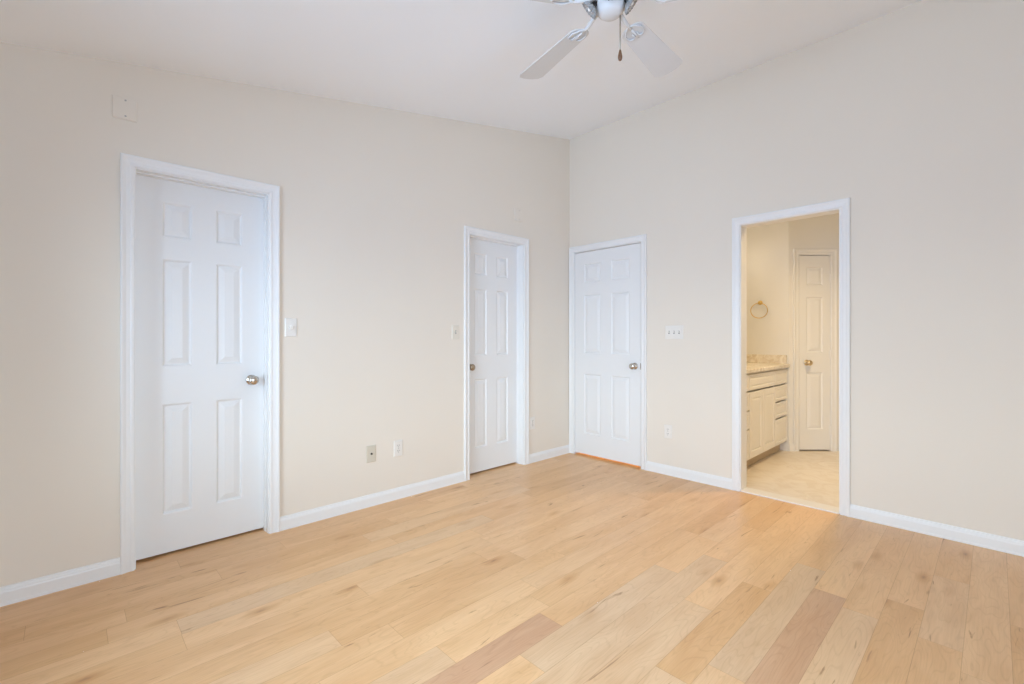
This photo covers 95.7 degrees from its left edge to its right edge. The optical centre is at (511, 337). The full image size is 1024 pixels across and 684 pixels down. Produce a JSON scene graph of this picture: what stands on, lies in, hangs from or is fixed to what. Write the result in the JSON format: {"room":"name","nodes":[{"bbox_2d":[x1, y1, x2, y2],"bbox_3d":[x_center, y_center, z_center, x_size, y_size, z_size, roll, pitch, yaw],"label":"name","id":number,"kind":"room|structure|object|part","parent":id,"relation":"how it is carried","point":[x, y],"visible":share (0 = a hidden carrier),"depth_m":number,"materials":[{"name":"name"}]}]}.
{"room":"empty bedroom","nodes":[
{"label":"empty bedroom","id":0,"kind":"room"},
{"bbox_2d":[0,42,569,586],"bbox_3d":[-1.196,-0.436,3.206,4.870,3.273,0.120,0,0,-44],"label":"wall","id":1,"kind":"structure","parent":0,"point":[376,203],"depth_m":2.94,"materials":[{"name":"paint"}]},
{"bbox_2d":[0,557,119,606],"bbox_3d":[-2.404,1.158,1.954,1.152,0.084,0.014,0,0,-44],"label":"baseboard","id":2,"kind":"structure","parent":1,"relation":"attached to","point":[33,588],"depth_m":2.19,"materials":[{"name":"white wood"}]},
{"bbox_2d":[112,94,136,122],"bbox_3d":[-1.978,-1.170,2.367,0.100,0.112,0.008,0,0,-44],"label":"blank cover plate","id":3,"kind":"object","parent":1,"relation":"attached to","point":[123,108],"visible":1,"depth_m":2.37,"materials":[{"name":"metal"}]},
{"bbox_2d":[136,175,262,559],"bbox_3d":[-1.767,0.159,2.668,0.624,2.054,0.104,0,0,-44],"label":"door","id":4,"kind":"structure","parent":1,"relation":"in","point":[199,250],"depth_m":2.65,"materials":[{"name":"white wood"}]},
{"bbox_3d":[-1.579,0.259,2.825,0.062,0.062,0.069,0,0,-44],"label":"knob","id":5,"kind":"part","parent":4,"relation":"part of","materials":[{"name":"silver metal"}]},
{"bbox_2d":[120,153,279,574],"bbox_3d":[-1.756,0.131,2.656,0.756,2.138,0.138,0,0,-44],"label":"door frame","id":6,"kind":"structure","parent":1,"relation":"attached to","point":[131,166],"depth_m":2.49,"materials":[{"name":"white wood"}]},
{"bbox_2d":[285,318,296,336],"bbox_3d":[-1.391,-0.064,2.922,0.072,0.118,0.020,0,0,-44],"label":"light switch","id":7,"kind":"object","parent":1,"relation":"attached to","point":[290,323],"visible":1,"depth_m":2.92,"materials":[{"name":"white plastic"}]},
{"bbox_2d":[366,445,375,462],"bbox_3d":[-1.000,0.828,3.301,0.072,0.120,0.016,0,0,-44],"label":"cable jack plate","id":8,"kind":"object","parent":1,"relation":"attached to","point":[370,450],"visible":1,"depth_m":3.30,"materials":[{"name":"beige plastic"}]},
{"bbox_2d":[280,471,464,530],"bbox_3d":[-0.921,1.158,3.378,1.449,0.084,0.014,0,0,-44],"label":"baseboard","id":9,"kind":"structure","parent":1,"relation":"attached to","point":[332,510],"depth_m":3.27,"materials":[{"name":"white wood"}]},
{"bbox_2d":[394,440,402,456],"bbox_3d":[-0.847,0.824,3.453,0.072,0.118,0.008,0,0,-44],"label":"wall outlet","id":10,"kind":"object","parent":1,"relation":"attached to","point":[398,445],"visible":1,"depth_m":3.45,"materials":[{"name":"white plastic"}]},
{"bbox_2d":[452,325,458,338],"bbox_3d":[-0.461,-0.046,3.817,0.072,0.118,0.017,0,0,-44],"label":"light switch","id":11,"kind":"object","parent":1,"relation":"attached to","point":[455,328],"visible":1,"depth_m":3.82,"materials":[{"name":"beige plastic"}]},
{"bbox_2d":[470,238,516,473],"bbox_3d":[-0.172,0.159,4.200,0.638,2.054,0.104,0,0,-44],"label":"door","id":12,"kind":"structure","parent":1,"relation":"in","point":[493,266],"depth_m":4.22,"materials":[{"name":"white wood"}]},
{"bbox_3d":[-0.352,0.256,4.002,0.062,0.062,0.069,0,0,-44],"label":"knob","id":13,"kind":"part","parent":12,"relation":"part of","materials":[{"name":"gold metal"}]},
{"bbox_2d":[464,226,528,480],"bbox_3d":[-0.161,0.131,4.188,0.770,2.138,0.138,0,0,-44],"label":"door frame","id":14,"kind":"structure","parent":1,"relation":"attached to","point":[522,244],"depth_m":4.37,"materials":[{"name":"white wood"}]},
{"bbox_2d":[514,208,522,221],"bbox_3d":[0.067,-1.145,4.331,0.115,0.115,0.008,0,0,-44],"label":"blank cover plate","id":15,"kind":"object","parent":1,"relation":"attached to","point":[518,213],"visible":1,"depth_m":4.32,"materials":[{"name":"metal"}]},
{"bbox_2d":[530,417,534,429],"bbox_3d":[0.196,0.822,4.455,0.072,0.118,0.008,0,0,-44],"label":"wall outlet","id":16,"kind":"object","parent":1,"relation":"attached to","point":[532,419],"visible":1,"depth_m":4.45,"materials":[{"name":"white plastic"}]},
{"bbox_2d":[529,445,568,463],"bbox_3d":[0.381,1.158,4.628,0.621,0.084,0.014,0,0,-44],"label":"baseboard","id":17,"kind":"structure","parent":1,"relation":"attached to","point":[535,457],"depth_m":4.60,"materials":[{"name":"white wood"}]},
{"bbox_2d":[0,0,921,139],"bbox_3d":[0.620,-1.677,1.401,4.990,1.031,5.240,0,0,-44],"label":"ceiling","id":18,"kind":"structure","parent":0,"point":[460,60],"depth_m":2.66,"materials":[{"name":"paint"}]},
{"bbox_2d":[520,0,681,78],"bbox_3d":[0.444,-1.449,2.050,1.246,0.491,1.268,0,0,-44],"label":"ceiling fan","id":19,"kind":"object","parent":18,"relation":"hanging from","point":[659,59],"visible":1,"depth_m":2.25,"materials":[{"name":"white metal"}]},
{"bbox_3d":[0.017,-1.442,1.932,0.481,0.037,0.152,0,0,-16],"label":"blade","id":20,"kind":"part","parent":19,"relation":"part of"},
{"bbox_3d":[0.222,-1.442,2.381,0.152,0.037,0.481,0,0,-34],"label":"blade","id":21,"kind":"part","parent":19,"relation":"part of","materials":[{"name":"white wood"}]},
{"bbox_3d":[0.334,-1.422,2.013,0.086,0.072,0.066,0,0,-44],"label":"lamp shade","id":22,"kind":"part","parent":19,"relation":"part of","materials":[{"name":"clear glass"}]},
{"bbox_3d":[0.470,-1.228,2.015,0.019,0.049,0.019,0,0,-44],"label":"pull knob","id":23,"kind":"part","parent":19,"relation":"part of","materials":[{"name":"brown wood"}]},
{"bbox_3d":[0.470,-1.323,2.015,0.004,0.162,0.004,0,0,-44],"label":"pull chain","id":24,"kind":"part","parent":19,"relation":"part of","materials":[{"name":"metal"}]},
{"bbox_3d":[0.514,-1.422,1.975,0.076,0.072,0.076,0,0,-44],"label":"lamp shade","id":25,"kind":"part","parent":19,"relation":"part of","materials":[{"name":"clear glass"}]},
{"bbox_3d":[0.695,-1.442,2.339,0.152,0.037,0.481,0,0,44],"label":"blade","id":26,"kind":"part","parent":19,"relation":"part of","materials":[{"name":"white wood"}]},
{"bbox_2d":[0,453,1023,683],"bbox_3d":[0.674,1.200,2.016,5.720,0.001,6.192,0,0,-44],"label":"floor","id":27,"kind":"structure","parent":0,"point":[569,568],"depth_m":2.12,"materials":[{"name":"brown wood"}]},
{"bbox_2d":[741,487,838,513],"bbox_3d":[2.044,1.195,3.421,0.127,0.010,0.638,0,0,-44],"label":"threshold","id":28,"kind":"object","parent":27,"relation":"on","point":[797,501],"visible":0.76,"depth_m":3.39,"materials":[{"name":"wood"}]},
{"bbox_2d":[747,221,788,442],"bbox_3d":[2.745,-0.175,5.187,0.120,2.750,0.661,0,0,-44],"label":"wall","id":29,"kind":"structure","parent":0,"point":[767,245],"depth_m":5.04,"materials":[{"name":"paint"}]},
{"bbox_2d":[750,301,767,317],"bbox_3d":[2.718,-0.310,5.093,0.172,0.198,0.054,0,0,39],"label":"towel ring","id":30,"kind":"object","parent":29,"relation":"attached to","point":[759,302],"visible":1,"depth_m":5.08,"materials":[{"name":"gold metal"}]},
{"bbox_2d":[780,442,788,450],"bbox_3d":[2.738,1.158,5.098,0.014,0.084,0.541,0,0,-44],"label":"baseboard","id":31,"kind":"structure","parent":29,"relation":"attached to","point":[784,446],"depth_m":4.93,"materials":[{"name":"paint"}]},
{"bbox_2d":[747,450,838,506],"bbox_3d":[3.185,1.225,4.328,2.795,0.050,2.510,0,0,-44],"label":"floor","id":32,"kind":"structure","parent":0,"point":[810,475],"depth_m":4.07,"materials":[{"name":"beige tile"}]},
{"bbox_2d":[747,368,786,465],"bbox_3d":[2.191,0.756,4.577,1.516,0.883,0.534,0,0,-44],"label":"vanity cabinet","id":33,"kind":"object","parent":32,"relation":"on","point":[766,390],"visible":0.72,"depth_m":4.45,"materials":[{"name":"beige paint"}]},
{"bbox_3d":[1.971,0.957,4.008,0.386,0.257,0.018,0,0,-44],"label":"drawer","id":34,"kind":"part","parent":33,"relation":"part of","materials":[{"name":"beige paint"}]},
{"bbox_3d":[1.971,0.736,4.008,0.386,0.152,0.018,0,0,-44],"label":"drawer","id":35,"kind":"part","parent":33,"relation":"part of","materials":[{"name":"beige paint"}]},
{"bbox_3d":[1.971,0.568,4.008,0.386,0.152,0.018,0,0,-44],"label":"drawer","id":36,"kind":"part","parent":33,"relation":"part of","materials":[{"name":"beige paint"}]},
{"bbox_3d":[1.971,0.404,4.008,0.386,0.144,0.018,0,0,-44],"label":"drawer","id":37,"kind":"part","parent":33,"relation":"part of","materials":[{"name":"beige paint"}]},
{"bbox_3d":[2.244,0.788,4.271,0.352,0.593,0.018,0,0,-44],"label":"cabinet door","id":38,"kind":"part","parent":33,"relation":"part of","materials":[{"name":"beige paint"}]},
{"bbox_3d":[2.502,0.788,4.518,0.352,0.593,0.018,0,0,-44],"label":"cabinet door","id":39,"kind":"part","parent":33,"relation":"part of","materials":[{"name":"beige paint"}]},
{"bbox_2d":[747,354,789,372],"bbox_3d":[2.193,0.249,4.563,1.539,0.129,0.555,0,0,-44],"label":"countertop","id":40,"kind":"structure","parent":33,"relation":"on","point":[755,362],"depth_m":4.94,"materials":[{"name":"stone"}]},
{"bbox_3d":[2.771,0.957,4.776,0.376,0.257,0.018,0,0,-44],"label":"drawer","id":41,"kind":"part","parent":33,"relation":"part of","materials":[{"name":"beige paint"}]},
{"bbox_3d":[2.771,0.736,4.776,0.376,0.152,0.018,0,0,-44],"label":"drawer","id":42,"kind":"part","parent":33,"relation":"part of","materials":[{"name":"beige paint"}]},
{"bbox_3d":[2.771,0.568,4.776,0.376,0.152,0.018,0,0,-44],"label":"drawer","id":43,"kind":"part","parent":33,"relation":"part of","materials":[{"name":"beige paint"}]},
{"bbox_3d":[2.771,0.404,4.776,0.376,0.144,0.018,0,0,-44],"label":"drawer","id":44,"kind":"part","parent":33,"relation":"part of","materials":[{"name":"beige paint"}]},
{"bbox_2d":[570,0,1023,540],"bbox_3d":[2.377,-0.436,3.088,0.120,3.273,5.240,0,0,-44],"label":"wall","id":45,"kind":"structure","parent":0,"point":[913,115],"depth_m":3.00,"materials":[{"name":"paint"}]},
{"bbox_2d":[574,243,640,465],"bbox_3d":[0.901,0.156,4.516,0.104,2.048,0.771,0,0,-44],"label":"door","id":46,"kind":"structure","parent":45,"relation":"in","point":[607,351],"depth_m":4.50,"materials":[{"name":"white wood"}]},
{"bbox_3d":[1.114,0.264,4.269,0.069,0.062,0.062,0,0,-44],"label":"knob","id":47,"kind":"part","parent":46,"relation":"part of","materials":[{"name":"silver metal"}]},
{"bbox_2d":[569,234,646,469],"bbox_3d":[0.952,0.131,4.559,0.138,2.138,0.894,0,0,-44],"label":"door frame","id":48,"kind":"structure","parent":45,"relation":"attached to","point":[642,239],"depth_m":4.38,"materials":[{"name":"white wood"}]},
{"bbox_2d":[664,424,671,438],"bbox_3d":[1.363,0.822,4.050,0.008,0.118,0.072,0,0,-44],"label":"wall outlet","id":49,"kind":"object","parent":45,"relation":"attached to","point":[667,428],"visible":1,"depth_m":4.04,"materials":[{"name":"white plastic"}]},
{"bbox_2d":[665,325,682,338],"bbox_3d":[1.399,-0.046,4.007,0.017,0.118,0.164,0,0,-44],"label":"light switch","id":50,"kind":"object","parent":45,"relation":"attached to","point":[671,332],"visible":1,"depth_m":4.00,"materials":[{"name":"white plastic"}]},
{"bbox_2d":[646,461,731,489],"bbox_3d":[1.478,1.158,3.926,0.014,0.084,0.748,0,0,-44],"label":"baseboard","id":51,"kind":"structure","parent":45,"relation":"attached to","point":[723,482],"depth_m":3.90,"materials":[{"name":"white wood"}]},
{"bbox_2d":[732,198,849,516],"bbox_3d":[2.044,0.131,3.421,0.138,2.138,0.764,0,0,-44],"label":"door frame","id":52,"kind":"structure","parent":45,"relation":"attached to","point":[740,225],"depth_m":3.58,"materials":[{"name":"white wood"}]},
{"bbox_2d":[850,504,1023,556],"bbox_3d":[3.163,1.158,2.172,0.014,0.084,2.589,0,0,-44],"label":"baseboard","id":53,"kind":"structure","parent":45,"relation":"attached to","point":[954,533],"depth_m":2.78,"materials":[{"name":"white wood"}]},
{"bbox_2d":[789,213,838,450],"bbox_3d":[3.430,-0.175,4.968,1.000,2.750,0.120,0,0,0],"label":"wall","id":54,"kind":"structure","parent":0,"point":[820,232],"depth_m":4.91,"materials":[{"name":"paint"}]},
{"bbox_2d":[789,443,793,450],"bbox_3d":[2.954,1.158,4.901,0.047,0.084,0.014,0,0,0],"label":"baseboard","id":55,"kind":"structure","parent":54,"relation":"attached to","point":[791,445],"depth_m":4.90,"materials":[{"name":"paint"}]},
{"bbox_2d":[799,256,830,449],"bbox_3d":[3.210,0.159,4.893,0.332,2.054,0.104,0,0,0],"label":"door","id":56,"kind":"structure","parent":54,"relation":"in","point":[814,271],"depth_m":4.91,"materials":[{"name":"paint"}]},
{"bbox_3d":[3.122,0.265,4.875,0.062,0.062,0.069,0,0,0],"label":"knob","id":57,"kind":"part","parent":56,"relation":"part of","materials":[{"name":"gold metal"}]},
{"bbox_2d":[793,249,836,450],"bbox_3d":[3.205,0.131,4.958,0.456,2.138,0.138,0,0,0],"label":"door frame","id":58,"kind":"structure","parent":54,"relation":"attached to","point":[832,253],"depth_m":4.90,"materials":[{"name":"paint"}]}
]}

